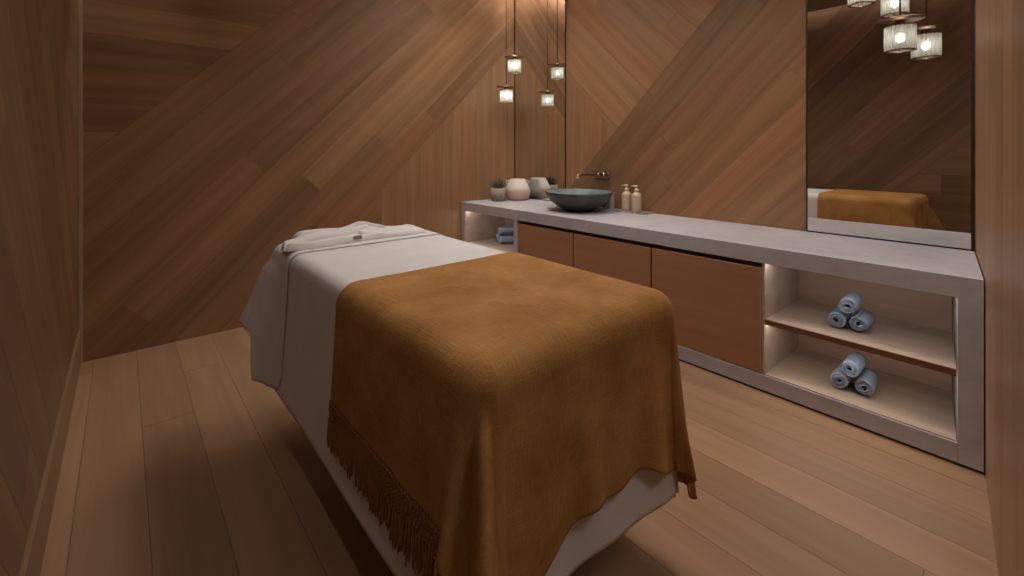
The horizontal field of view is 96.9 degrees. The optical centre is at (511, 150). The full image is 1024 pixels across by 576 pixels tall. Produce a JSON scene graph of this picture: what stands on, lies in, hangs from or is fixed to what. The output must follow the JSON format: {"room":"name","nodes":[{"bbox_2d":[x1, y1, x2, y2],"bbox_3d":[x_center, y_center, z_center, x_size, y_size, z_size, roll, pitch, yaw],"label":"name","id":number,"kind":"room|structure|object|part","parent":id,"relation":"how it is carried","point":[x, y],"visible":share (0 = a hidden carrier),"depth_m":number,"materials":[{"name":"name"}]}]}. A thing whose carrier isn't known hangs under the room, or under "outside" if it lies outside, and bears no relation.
{"room":"spa massage room","nodes":[
{"label":"spa massage room","id":0,"kind":"room"},
{"bbox_2d":[0,0,77,575],"bbox_3d":[-0.600,-0.300,0.365,0.060,3.000,5.835,0,0,-41],"label":"wall","id":1,"kind":"structure","parent":0,"point":[39,38],"depth_m":1.25,"materials":[{"name":"brown wood"}]},
{"bbox_2d":[18,330,80,575],"bbox_3d":[-0.568,1.105,0.382,0.013,0.190,5.719,0,0,-41],"label":"baseboard","id":2,"kind":"structure","parent":1,"relation":"attached to","point":[32,560],"depth_m":1.48,"materials":[{"name":"brown wood"}]},
{"bbox_2d":[83,0,513,361],"bbox_3d":[-1.226,-0.300,3.647,3.369,3.000,0.060,0,0,-41],"label":"wall","id":3,"kind":"structure","parent":0,"point":[216,133],"depth_m":3.12,"materials":[{"name":"brown wood"}]},
{"bbox_2d":[78,0,82,362],"bbox_3d":[-2.434,-0.270,2.560,0.017,2.940,0.012,0,0,-41],"label":"trim","id":4,"kind":"structure","parent":3,"relation":"attached to","point":[80,2],"depth_m":2.56,"materials":[{"name":"brown wood"}]},
{"bbox_2d":[491,188,505,201],"bbox_3d":[-0.131,0.417,4.318,0.147,0.124,0.144,0,0,-41],"label":"pot","id":5,"kind":"object","parent":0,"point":[497,194],"depth_m":4.26,"materials":[{"name":"ceramic"}]},
{"bbox_2d":[40,327,998,575],"bbox_3d":[0.663,1.230,1.450,3.369,0.060,5.835,0,0,-41],"label":"floor","id":6,"kind":"structure","parent":0,"point":[176,462],"depth_m":1.58,"materials":[{"name":"brown wood"}]},
{"bbox_2d":[462,198,983,471],"bbox_3d":[0.888,0.840,3.181,0.668,0.721,3.398,0,0,-41],"label":"countertop","id":7,"kind":"structure","parent":6,"relation":"on","point":[956,273],"depth_m":2.13,"materials":[{"name":"grey"}]},
{"bbox_2d":[465,211,513,251],"bbox_3d":[-0.028,0.837,4.115,0.488,0.554,0.699,0,0,-41],"label":"open shelf unit","id":8,"kind":"object","parent":7,"relation":"on","point":[480,229],"visible":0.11,"depth_m":4.30,"materials":[{"name":"brown wood"}]},
{"bbox_3d":[-0.257,0.835,4.372,0.476,0.549,0.012,0,0,-41],"label":"panel","id":9,"kind":"part","parent":8,"relation":"part of","materials":[{"name":"brown wood"}]},
{"bbox_3d":[-0.026,0.866,4.110,0.468,0.022,0.687,0,0,-41],"label":"shelf","id":10,"kind":"part","parent":8,"relation":"part of","materials":[{"name":"brown wood"}]},
{"bbox_2d":[495,234,512,241],"bbox_3d":[-0.072,0.813,4.242,0.160,0.076,0.070,0,0,-19],"label":"rolled towel","id":11,"kind":"object","parent":8,"relation":"on","point":[496,235],"visible":0.42,"depth_m":4.21,"materials":[{"name":"grey fabric"}]},
{"bbox_2d":[497,226,513,233],"bbox_3d":[-0.048,0.739,4.211,0.160,0.072,0.073,0,0,-20],"label":"rolled towel","id":12,"kind":"object","parent":11,"relation":"on","point":[505,229],"visible":0.94,"depth_m":4.19,"materials":[{"name":"grey fabric"}]},
{"bbox_2d":[499,235,513,242],"bbox_3d":[-0.040,0.815,4.169,0.160,0.068,0.078,0,0,-14],"label":"rolled towel","id":13,"kind":"object","parent":8,"relation":"on","point":[502,239],"visible":0.86,"depth_m":4.14,"materials":[{"name":"grey fabric"}]},
{"bbox_3d":[0.152,0.837,4.271,0.012,0.554,0.699,0,0,-41],"label":"panel","id":14,"kind":"part","parent":8,"relation":"part of","materials":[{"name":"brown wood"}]},
{"bbox_2d":[490,178,505,201],"bbox_3d":[-0.134,0.366,4.314,0.155,0.225,0.147,0,0,-41],"label":"potted succulent","id":15,"kind":"object","parent":7,"relation":"on","point":[498,193],"visible":1,"depth_m":4.27,"materials":[{"name":"ceramic"}]},
{"bbox_2d":[506,178,529,200],"bbox_3d":[0.055,0.378,4.431,0.250,0.202,0.250,0,0,-41],"label":"ceramic vase","id":16,"kind":"object","parent":7,"relation":"on","point":[517,189],"visible":0.98,"depth_m":4.34,"materials":[{"name":"ceramic"}]},
{"bbox_2d":[518,221,575,267],"bbox_3d":[0.454,0.838,3.614,0.566,0.550,0.581,0,0,-41],"label":"base cabinet","id":17,"kind":"object","parent":7,"relation":"on","point":[549,243],"visible":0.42,"depth_m":3.41,"materials":[{"name":"brown wood"}]},
{"bbox_3d":[0.267,0.574,3.453,0.020,0.021,0.580,0,0,-41],"label":"finger pull","id":18,"kind":"part","parent":17,"relation":"part of","materials":[{"name":"brown"}]},
{"bbox_2d":[545,188,612,211],"bbox_3d":[0.533,0.402,3.636,0.524,0.154,0.555,0,0,-41],"label":"basin","id":19,"kind":"object","parent":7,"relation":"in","point":[569,199],"visible":1,"depth_m":3.47,"materials":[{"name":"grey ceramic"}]},
{"bbox_2d":[605,192,613,208],"bbox_3d":[0.806,0.410,3.741,0.054,0.135,0.056,0,0,-41],"label":"stone block","id":20,"kind":"object","parent":7,"relation":"on","point":[609,204],"visible":0.69,"depth_m":3.72,"materials":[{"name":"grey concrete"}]},
{"bbox_2d":[574,230,653,287],"bbox_3d":[0.849,0.838,3.154,0.566,0.550,0.612,0,0,-41],"label":"base cabinet","id":21,"kind":"object","parent":7,"relation":"on","point":[627,260],"visible":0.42,"depth_m":2.94,"materials":[{"name":"brown wood"}]},
{"bbox_3d":[0.662,0.574,2.993,0.020,0.021,0.611,0,0,-41],"label":"finger pull","id":22,"kind":"part","parent":21,"relation":"part of","materials":[{"name":"brown"}]},
{"bbox_2d":[614,209,652,214],"bbox_3d":[0.939,0.472,3.517,0.124,0.012,0.270,0,0,-42],"label":"soap tray","id":23,"kind":"object","parent":7,"relation":"on","point":[616,210],"visible":0.74,"depth_m":3.47,"materials":[{"name":"stone"}]},
{"bbox_2d":[621,185,631,210],"bbox_3d":[0.897,0.366,3.551,0.076,0.199,0.076,0,0,-19],"label":"soap pump bottle","id":24,"kind":"object","parent":23,"relation":"on","point":[626,195],"visible":0.98,"depth_m":3.52,"materials":[{"name":"beige"}]},
{"bbox_2d":[631,185,641,211],"bbox_3d":[0.952,0.366,3.471,0.076,0.199,0.076,0,0,-16],"label":"soap pump bottle","id":25,"kind":"object","parent":23,"relation":"on","point":[636,198],"visible":1,"depth_m":3.44,"materials":[{"name":"beige"}]},
{"bbox_2d":[652,244,761,372],"bbox_3d":[1.256,0.838,2.680,0.568,0.550,0.618,0,0,-41],"label":"base cabinet","id":26,"kind":"object","parent":7,"relation":"on","point":[716,300],"visible":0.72,"depth_m":2.44,"materials":[{"name":"brown wood"}]},
{"bbox_3d":[1.067,0.574,2.522,0.020,0.021,0.611,0,0,-41],"label":"finger pull","id":27,"kind":"part","parent":26,"relation":"part of","materials":[{"name":"brown"}]},
{"bbox_2d":[762,263,955,441],"bbox_3d":[1.656,0.837,2.156,0.488,0.554,0.694,0,0,-41],"label":"open shelf unit","id":28,"kind":"object","parent":7,"relation":"on","point":[908,345],"visible":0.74,"depth_m":2.19,"materials":[{"name":"brown wood"}]},
{"bbox_3d":[1.429,0.835,2.410,0.476,0.549,0.012,0,0,-41],"label":"panel","id":29,"kind":"part","parent":28,"relation":"part of","materials":[{"name":"brown wood"}]},
{"bbox_2d":[827,306,851,327],"bbox_3d":[1.581,0.798,2.188,0.160,0.069,0.075,0,0,-43],"label":"rolled towel","id":30,"kind":"object","parent":28,"relation":"on","point":[838,318],"visible":0.93,"depth_m":2.14,"materials":[{"name":"grey fabric"}]},
{"bbox_2d":[831,363,852,388],"bbox_3d":[1.570,1.065,2.152,0.160,0.071,0.070,0,0,-43],"label":"rolled towel","id":31,"kind":"object","parent":28,"relation":"on","point":[839,379],"visible":0.63,"depth_m":2.10,"materials":[{"name":"grey fabric"}]},
{"bbox_2d":[841,352,866,377],"bbox_3d":[1.598,0.998,2.120,0.160,0.070,0.071,0,0,-42],"label":"rolled towel","id":32,"kind":"object","parent":31,"relation":"on","point":[855,362],"visible":1,"depth_m":2.08,"materials":[{"name":"grey fabric"}]},
{"bbox_3d":[1.652,1.111,2.152,0.474,0.005,0.693,0,0,-41],"label":"panel","id":33,"kind":"part","parent":28,"relation":"part of","materials":[{"name":"brown wood"}]},
{"bbox_3d":[1.658,0.849,2.150,0.468,0.022,0.681,0,0,-41],"label":"shelf","id":34,"kind":"part","parent":28,"relation":"part of","materials":[{"name":"brown wood"}]},
{"bbox_2d":[849,308,874,330],"bbox_3d":[1.645,0.793,2.131,0.160,0.072,0.074,0,0,-43],"label":"rolled towel","id":35,"kind":"object","parent":28,"relation":"on","point":[862,319],"visible":1,"depth_m":2.09,"materials":[{"name":"grey fabric"}]},
{"bbox_2d":[839,292,862,312],"bbox_3d":[1.611,0.721,2.157,0.160,0.071,0.074,0,0,-44],"label":"rolled towel","id":36,"kind":"object","parent":35,"relation":"on","point":[851,301],"visible":1,"depth_m":2.11,"materials":[{"name":"grey fabric"}]},
{"bbox_2d":[855,368,877,396],"bbox_3d":[1.636,1.065,2.092,0.071,0.071,0.160,0,0,45],"label":"rolled towel","id":37,"kind":"object","parent":28,"relation":"on","point":[866,383],"visible":1,"depth_m":2.05,"materials":[{"name":"grey fabric"}]},
{"bbox_3d":[1.819,0.837,2.331,0.012,0.554,0.640,0,0,-41],"label":"panel","id":38,"kind":"part","parent":28,"relation":"part of","materials":[{"name":"brown wood"}]},
{"bbox_3d":[-0.290,0.809,1.638,0.677,0.782,1.473,0,0,-41],"label":"massage table","id":39,"kind":"object","parent":6,"relation":"on","visible":0},
{"bbox_2d":[274,234,678,575],"bbox_3d":[-0.287,0.688,1.626,0.772,0.563,1.545,0,0,-41],"label":"sheet","id":40,"kind":"object","parent":39,"relation":"on","point":[316,279],"visible":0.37,"depth_m":1.47,"materials":[{"name":"white fabric"}]},
{"bbox_2d":[239,230,443,388],"bbox_3d":[-0.743,0.665,2.125,0.887,0.527,0.402,0,0,-41],"label":"sheet","id":41,"kind":"object","parent":40,"relation":"on","point":[263,316],"visible":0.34,"depth_m":1.83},
{"bbox_2d":[280,221,425,251],"bbox_3d":[-0.715,0.367,2.068,0.659,0.064,0.192,0,0,-43],"label":"towel","id":42,"kind":"object","parent":41,"relation":"on","point":[361,230],"visible":1,"depth_m":1.99,"materials":[{"name":"white fabric"}]},
{"bbox_2d":[326,251,696,575],"bbox_3d":[0.022,0.726,1.219,0.911,0.661,0.894,0,0,-41],"label":"throw blanket","id":43,"kind":"object","parent":40,"relation":"on","point":[509,396],"visible":1,"depth_m":1.02,"materials":[{"name":"brown fabric"}]},
{"bbox_2d":[528,0,975,254],"bbox_3d":[1.192,-0.300,3.388,0.060,3.000,3.585,0,0,-41],"label":"wall","id":44,"kind":"structure","parent":0,"point":[697,105],"depth_m":3.23,"materials":[{"name":"brown wood"}]},
{"bbox_2d":[514,0,565,200],"bbox_3d":[0.260,-0.592,4.413,0.014,2.136,0.704,0,0,-41],"label":"wall mirror","id":45,"kind":"object","parent":44,"relation":"attached to","point":[540,25],"visible":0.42,"depth_m":4.39,"materials":[{"name":"clear glass"}]},
{"bbox_2d":[576,169,609,178],"bbox_3d":[0.664,0.195,3.756,0.258,0.077,0.170,0,0,-41],"label":"tap","id":46,"kind":"object","parent":44,"relation":"attached to","point":[597,173],"visible":1,"depth_m":3.80,"materials":[{"name":"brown metal"}]},
{"bbox_3d":[0.625,0.205,3.801,0.251,0.034,0.025,0,0,-41],"label":"spout","id":47,"kind":"part","parent":46,"relation":"part of","materials":[{"name":"gold metal"}]},
{"bbox_3d":[0.759,0.198,3.837,0.009,0.068,0.170,0,0,-41],"label":"wall plate","id":48,"kind":"part","parent":46,"relation":"part of","materials":[{"name":"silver metal"}]},
{"bbox_2d":[806,0,972,250],"bbox_3d":[1.970,-0.592,2.424,0.014,2.136,0.695,0,0,-41],"label":"wall mirror","id":49,"kind":"object","parent":44,"relation":"attached to","point":[889,83],"visible":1,"depth_m":2.39,"materials":[{"name":"clear glass"}]},
{"bbox_2d":[976,0,1023,575],"bbox_3d":[1.538,-0.300,1.410,0.060,3.000,2.050,0,0,43],"label":"wall","id":50,"kind":"structure","parent":0,"point":[999,23],"depth_m":1.18,"materials":[{"name":"brown wood"}]},
{"bbox_3d":[0.705,-1.665,1.400,2.969,0.050,5.565,0,0,-41],"label":"ceiling","id":51,"kind":"structure","parent":0,"visible":0},
{"bbox_2d":[497,0,515,102],"bbox_3d":[-0.055,-1.049,4.344,0.186,1.182,0.186,0,0,-41],"label":"pendant lamp","id":52,"kind":"object","parent":51,"relation":"hanging from","point":[506,95],"visible":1,"depth_m":4.31,"materials":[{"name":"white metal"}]},
{"bbox_3d":[-0.055,-0.520,4.344,0.124,0.122,0.123,0,0,-41],"label":"lamp shade","id":53,"kind":"part","parent":52,"relation":"part of","materials":[{"name":"clear glass"}]},
{"bbox_3d":[-0.055,-1.129,4.344,0.007,0.998,0.007,0,0,27],"label":"cord","id":54,"kind":"part","parent":52,"relation":"part of","materials":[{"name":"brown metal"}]},
{"bbox_2d":[505,0,523,73],"bbox_3d":[0.022,-1.182,4.239,0.186,0.917,0.186,0,0,-41],"label":"pendant lamp","id":55,"kind":"object","parent":51,"relation":"hanging from","point":[514,62],"visible":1,"depth_m":4.20,"materials":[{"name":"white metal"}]},
{"bbox_3d":[0.022,-0.785,4.239,0.124,0.122,0.123,0,0,-41],"label":"lamp shade","id":56,"kind":"part","parent":55,"relation":"part of","materials":[{"name":"clear glass"}]},
{"bbox_3d":[0.022,-1.261,4.239,0.007,0.733,0.007,0,0,27],"label":"cord","id":57,"kind":"part","parent":55,"relation":"part of","materials":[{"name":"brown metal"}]}
]}

